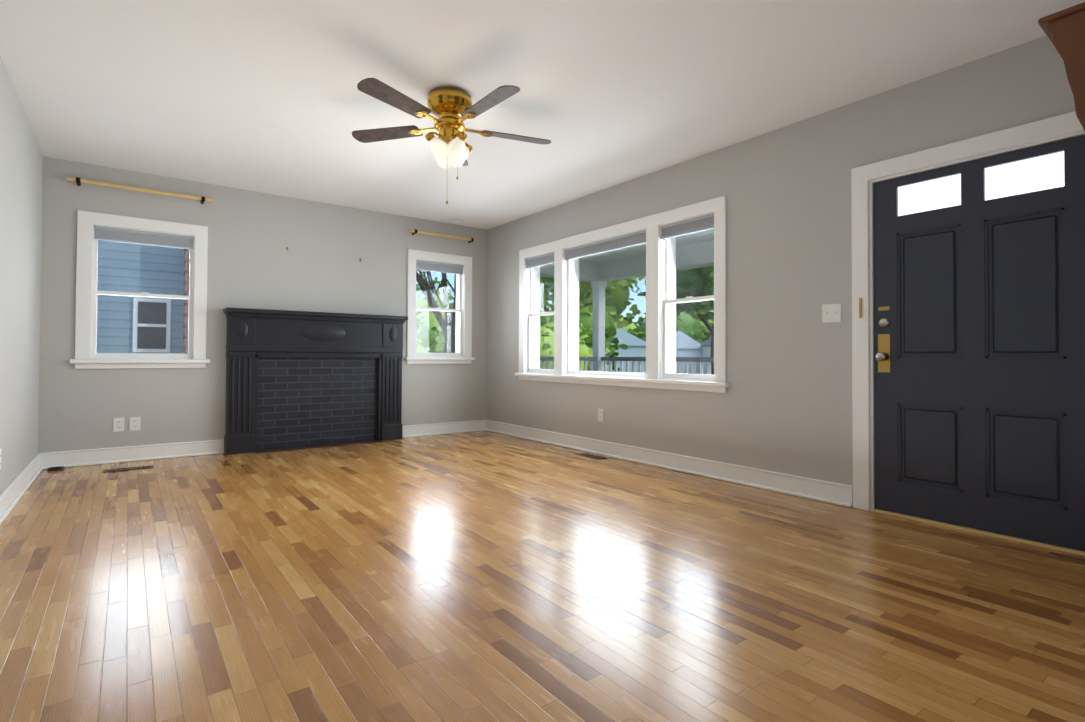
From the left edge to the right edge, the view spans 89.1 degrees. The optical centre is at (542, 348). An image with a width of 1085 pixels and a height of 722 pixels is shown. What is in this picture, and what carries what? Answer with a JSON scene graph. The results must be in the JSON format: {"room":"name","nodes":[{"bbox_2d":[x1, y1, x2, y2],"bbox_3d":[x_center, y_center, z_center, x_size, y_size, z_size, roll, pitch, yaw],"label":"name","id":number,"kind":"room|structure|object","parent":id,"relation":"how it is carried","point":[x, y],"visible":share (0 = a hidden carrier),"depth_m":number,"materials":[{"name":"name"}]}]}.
{"room":"living room","nodes":[
{"label":"living room","id":0,"kind":"room"},
{"bbox_2d":[0,56,42,493],"bbox_3d":[-2.217,-0.319,1.851,0.200,2.500,6.220,1,-1,-37],"label":"wall","id":1,"kind":"structure","parent":0,"point":[21,178],"depth_m":3.51,"materials":[{"name":"paint"}]},
{"bbox_2d":[0,453,43,524],"bbox_3d":[-2.129,0.868,1.903,0.034,0.130,6.220,1,-1,-37],"label":"baseboard","id":2,"kind":"structure","parent":1,"relation":"attached to","point":[13,492],"depth_m":3.54,"materials":[{"name":"white wood"}]},
{"bbox_2d":[38,156,487,452],"bbox_3d":[-2.409,-0.258,5.721,4.540,2.500,0.200,1,-1,-37],"label":"wall","id":3,"kind":"structure","parent":0,"point":[253,262],"depth_m":5.16,"materials":[{"name":"paint"}]},
{"bbox_2d":[113,418,123,431],"bbox_3d":[-3.599,0.650,4.685,0.075,0.118,0.008,1,-1,-37],"label":"electrical outlet","id":4,"kind":"object","parent":3,"relation":"attached to","point":[118,424],"visible":1,"depth_m":4.68,"materials":[{"name":"white plastic"}]},
{"bbox_2d":[44,439,223,468],"bbox_3d":[-3.460,0.907,4.771,1.230,0.130,0.034,1,-1,-37],"label":"baseboard","id":5,"kind":"structure","parent":3,"relation":"attached to","point":[75,458],"depth_m":4.72,"materials":[{"name":"white wood"}]},
{"bbox_2d":[129,417,139,430],"bbox_3d":[-3.512,0.651,4.751,0.075,0.118,0.008,1,-1,-37],"label":"electrical outlet","id":6,"kind":"object","parent":3,"relation":"attached to","point":[134,423],"visible":1,"depth_m":4.75,"materials":[{"name":"white plastic"}]},
{"bbox_2d":[69,210,209,368],"bbox_3d":[-3.506,-0.475,4.863,0.980,1.303,0.258,1,-1,-37],"label":"window","id":7,"kind":"structure","parent":3,"relation":"in","point":[93,228],"depth_m":4.77,"materials":[{"name":"white wood"}]},
{"bbox_2d":[67,177,211,203],"bbox_3d":[-3.449,-1.363,4.774,1.010,0.060,0.088,1,-1,-37],"label":"curtain rod","id":8,"kind":"object","parent":3,"relation":"attached to","point":[79,181],"visible":1,"depth_m":4.71,"materials":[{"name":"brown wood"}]},
{"bbox_2d":[404,249,474,363],"bbox_3d":[-1.247,-0.467,6.559,0.890,1.303,0.258,1,-1,-37],"label":"window","id":9,"kind":"structure","parent":3,"relation":"in","point":[459,267],"depth_m":6.54,"materials":[{"name":"white"}]},
{"bbox_2d":[402,420,483,437],"bbox_3d":[-1.170,0.946,6.489,1.084,0.130,0.034,1,-1,-37],"label":"baseboard","id":10,"kind":"structure","parent":3,"relation":"attached to","point":[477,425],"depth_m":6.48,"materials":[{"name":"white wood"}]},
{"bbox_2d":[409,229,477,242],"bbox_3d":[-1.161,-1.320,6.490,0.870,0.060,0.088,1,-1,-37],"label":"curtain rod","id":11,"kind":"object","parent":3,"relation":"attached to","point":[416,231],"visible":1,"depth_m":6.45,"materials":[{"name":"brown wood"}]},
{"bbox_2d":[0,431,1084,721],"bbox_3d":[-0.488,1.020,3.133,4.540,0.120,6.620,1,-1,-37],"label":"floor","id":12,"kind":"structure","parent":0,"point":[476,577],"depth_m":2.08,"materials":[{"name":"brown wood"}]},
{"bbox_2d":[47,466,64,470],"bbox_3d":[-3.844,0.952,4.355,0.106,0.018,0.103,1,-1,-37],"label":"coil","id":13,"kind":"object","parent":12,"relation":"on","point":[55,468],"visible":1,"depth_m":4.35,"materials":[{"name":"black plastic"}]},
{"bbox_2d":[103,465,152,472],"bbox_3d":[-3.306,0.964,4.407,0.320,0.006,0.110,1,-1,-37],"label":"floor vent","id":14,"kind":"object","parent":12,"relation":"in","point":[128,468],"visible":1,"depth_m":4.40,"materials":[{"name":"brown metal"}]},
{"bbox_2d":[223,307,407,454],"bbox_3d":[-2.233,0.316,5.594,1.745,1.350,0.198,1,-1,-37],"label":"fireplace mantel","id":15,"kind":"object","parent":12,"relation":"on","point":[297,380],"visible":1,"depth_m":5.55,"materials":[{"name":"black wood"}]},
{"bbox_2d":[576,453,606,459],"bbox_3d":[0.453,0.993,5.078,0.110,0.006,0.320,1,-1,-37],"label":"floor vent","id":16,"kind":"object","parent":12,"relation":"in","point":[591,456],"visible":0.96,"depth_m":5.05,"materials":[{"name":"brown metal"}]},
{"bbox_2d":[0,0,1084,229],"bbox_3d":[-0.475,-1.599,3.175,4.540,0.120,6.620,1,-1,-37],"label":"ceiling","id":17,"kind":"structure","parent":0,"point":[266,96],"depth_m":3.15,"materials":[{"name":"paint"}]},
{"bbox_2d":[352,78,550,203],"bbox_3d":[-0.531,-1.198,3.319,1.263,0.678,1.224,1,-1,-37],"label":"ceiling fan","id":18,"kind":"object","parent":17,"relation":"hanging from","point":[452,109],"visible":1,"depth_m":3.27,"materials":[{"name":"gold metal"}]},
{"bbox_2d":[486,35,1074,485],"bbox_3d":[1.254,-0.260,4.456,0.200,2.500,6.220,1,-1,-37],"label":"wall","id":19,"kind":"structure","parent":0,"point":[782,403],"depth_m":3.81,"materials":[{"name":"paint"}]},
{"bbox_2d":[598,408,602,420],"bbox_3d":[0.547,0.628,5.203,0.008,0.116,0.072,1,-1,-37],"label":"electrical outlet","id":20,"kind":"object","parent":19,"relation":"attached to","point":[600,414],"visible":1,"depth_m":5.20,"materials":[{"name":"white plastic"}]},
{"bbox_2d":[515,195,729,392],"bbox_3d":[0.619,-0.391,5.257,0.258,1.478,2.780,1,-1,-37],"label":"triple window","id":21,"kind":"structure","parent":19,"relation":"in","point":[658,233],"depth_m":4.79,"materials":[{"name":"white wood"}]},
{"bbox_2d":[484,420,852,507],"bbox_3d":[0.592,0.932,5.116,0.034,0.130,4.345,1,-1,-37],"label":"baseboard","id":22,"kind":"structure","parent":19,"relation":"attached to","point":[809,488],"depth_m":4.28,"materials":[{"name":"white wood"}]},
{"bbox_2d":[822,303,840,322],"bbox_3d":[1.834,-0.222,3.503,0.014,0.118,0.118,1,-1,-37],"label":"light switch","id":23,"kind":"object","parent":19,"relation":"attached to","point":[831,313],"visible":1,"depth_m":3.50,"materials":[{"name":"white plastic"}]},
{"bbox_2d":[851,111,1084,555],"bbox_3d":[2.349,-0.071,2.976,0.220,2.085,1.200,1,-1,-37],"label":"door frame","id":24,"kind":"structure","parent":19,"relation":"attached to","point":[864,178],"depth_m":3.31,"materials":[{"name":"white wood"}]},
{"bbox_2d":[859,298,861,317],"bbox_3d":[1.931,-0.244,3.348,0.006,0.120,0.015,1,-1,-37],"label":"strike plate","id":25,"kind":"object","parent":24,"relation":"attached to","point":[860,307],"visible":1,"depth_m":3.35,"materials":[{"name":"gold metal"}]},
{"bbox_2d":[874,135,1084,550],"bbox_3d":[2.283,-0.023,2.921,0.111,1.956,0.981,1,-1,-37],"label":"door","id":26,"kind":"structure","parent":19,"relation":"in","point":[979,324],"depth_m":2.89,"materials":[{"name":"black wood"}]},
{"bbox_3d":[2.293,-0.295,1.973,1.120,2.500,0.200,1,-1,-37],"label":"wall","id":27,"kind":"structure","parent":0,"visible":0},
{"bbox_2d":[1038,2,1084,130],"bbox_3d":[2.169,-0.918,2.135,0.930,0.470,0.194,1,-1,-37],"label":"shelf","id":28,"kind":"object","parent":27,"relation":"attached to","point":[1064,30],"visible":1,"depth_m":1.87,"materials":[{"name":"brown wood"}]},
{"label":"outside","id":29,"kind":"structure","parent":0,"visible":0},
{"bbox_2d":[416,270,619,371],"bbox_3d":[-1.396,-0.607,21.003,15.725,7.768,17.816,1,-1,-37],"label":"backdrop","id":30,"kind":"structure","parent":29,"point":[439,329],"depth_m":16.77,"materials":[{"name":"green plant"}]},
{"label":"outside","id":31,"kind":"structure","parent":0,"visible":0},
{"bbox_3d":[15.691,2.907,61.388,180.000,0.120,200.000,1,-1,-37],"label":"lawn","id":32,"kind":"structure","parent":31,"visible":0},
{"bbox_2d":[96,240,189,353],"bbox_3d":[-9.276,-1.799,8.374,8.900,7.400,6.700,1,-1,-37],"label":"neighbouring house","id":33,"kind":"structure","parent":32,"relation":"on","point":[161,287],"depth_m":7.51,"materials":[{"name":"blue wood"}]},
{"bbox_2d":[443,302,713,343],"bbox_3d":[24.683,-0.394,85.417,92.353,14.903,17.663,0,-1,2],"label":"tree","id":34,"kind":"object","parent":32,"relation":"on","point":[638,331],"depth_m":80.22,"materials":[{"name":"green plant"}]},
{"bbox_2d":[540,276,640,356],"bbox_3d":[0.874,-3.058,26.587,9.336,10.695,6.519,1,-1,-37],"label":"tree","id":35,"kind":"object","parent":32,"relation":"on","point":[622,292],"depth_m":26.12,"materials":[{"name":"green plant"}]},
{"bbox_2d":[606,328,645,372],"bbox_3d":[8.880,0.388,61.647,6.800,4.900,9.630,0,-1,12],"label":"house","id":36,"kind":"structure","parent":32,"relation":"on","point":[636,347],"depth_m":56.87,"materials":[{"name":"white"}]},
{"bbox_2d":[540,229,713,373],"bbox_3d":[2.386,0.184,5.279,2.609,3.450,8.185,1,-1,-37],"label":"porch","id":37,"kind":"object","parent":32,"relation":"on","point":[592,267],"depth_m":8.15,"materials":[{"name":"grey wood"}]},
{"bbox_2d":[641,331,702,373],"bbox_3d":[14.391,0.526,65.483,6.800,4.800,9.630,0,-1,-8],"label":"house","id":38,"kind":"structure","parent":32,"relation":"on","point":[689,348],"depth_m":61.04,"materials":[{"name":"white"}]},
{"bbox_2d":[637,266,713,374],"bbox_3d":[9.030,-2.595,23.483,9.634,9.750,8.714,1,-1,-37],"label":"tree","id":39,"kind":"object","parent":32,"relation":"on","point":[682,288],"depth_m":22.06,"materials":[{"name":"green plant"}]},
{"bbox_2d":[701,338,710,373],"bbox_3d":[21.114,0.260,59.284,7.800,5.200,9.630,0,-1,7],"label":"house","id":40,"kind":"structure","parent":32,"relation":"on","point":[706,350],"depth_m":59.64,"materials":[{"name":"white"}]},
{"bbox_2d":[705,282,713,322],"bbox_3d":[6.433,-0.626,15.846,2.754,5.546,3.209,1,-1,-37],"label":"tree","id":41,"kind":"object","parent":32,"relation":"on","point":[708,309],"depth_m":16.22,"materials":[{"name":"green plant"}]}
]}

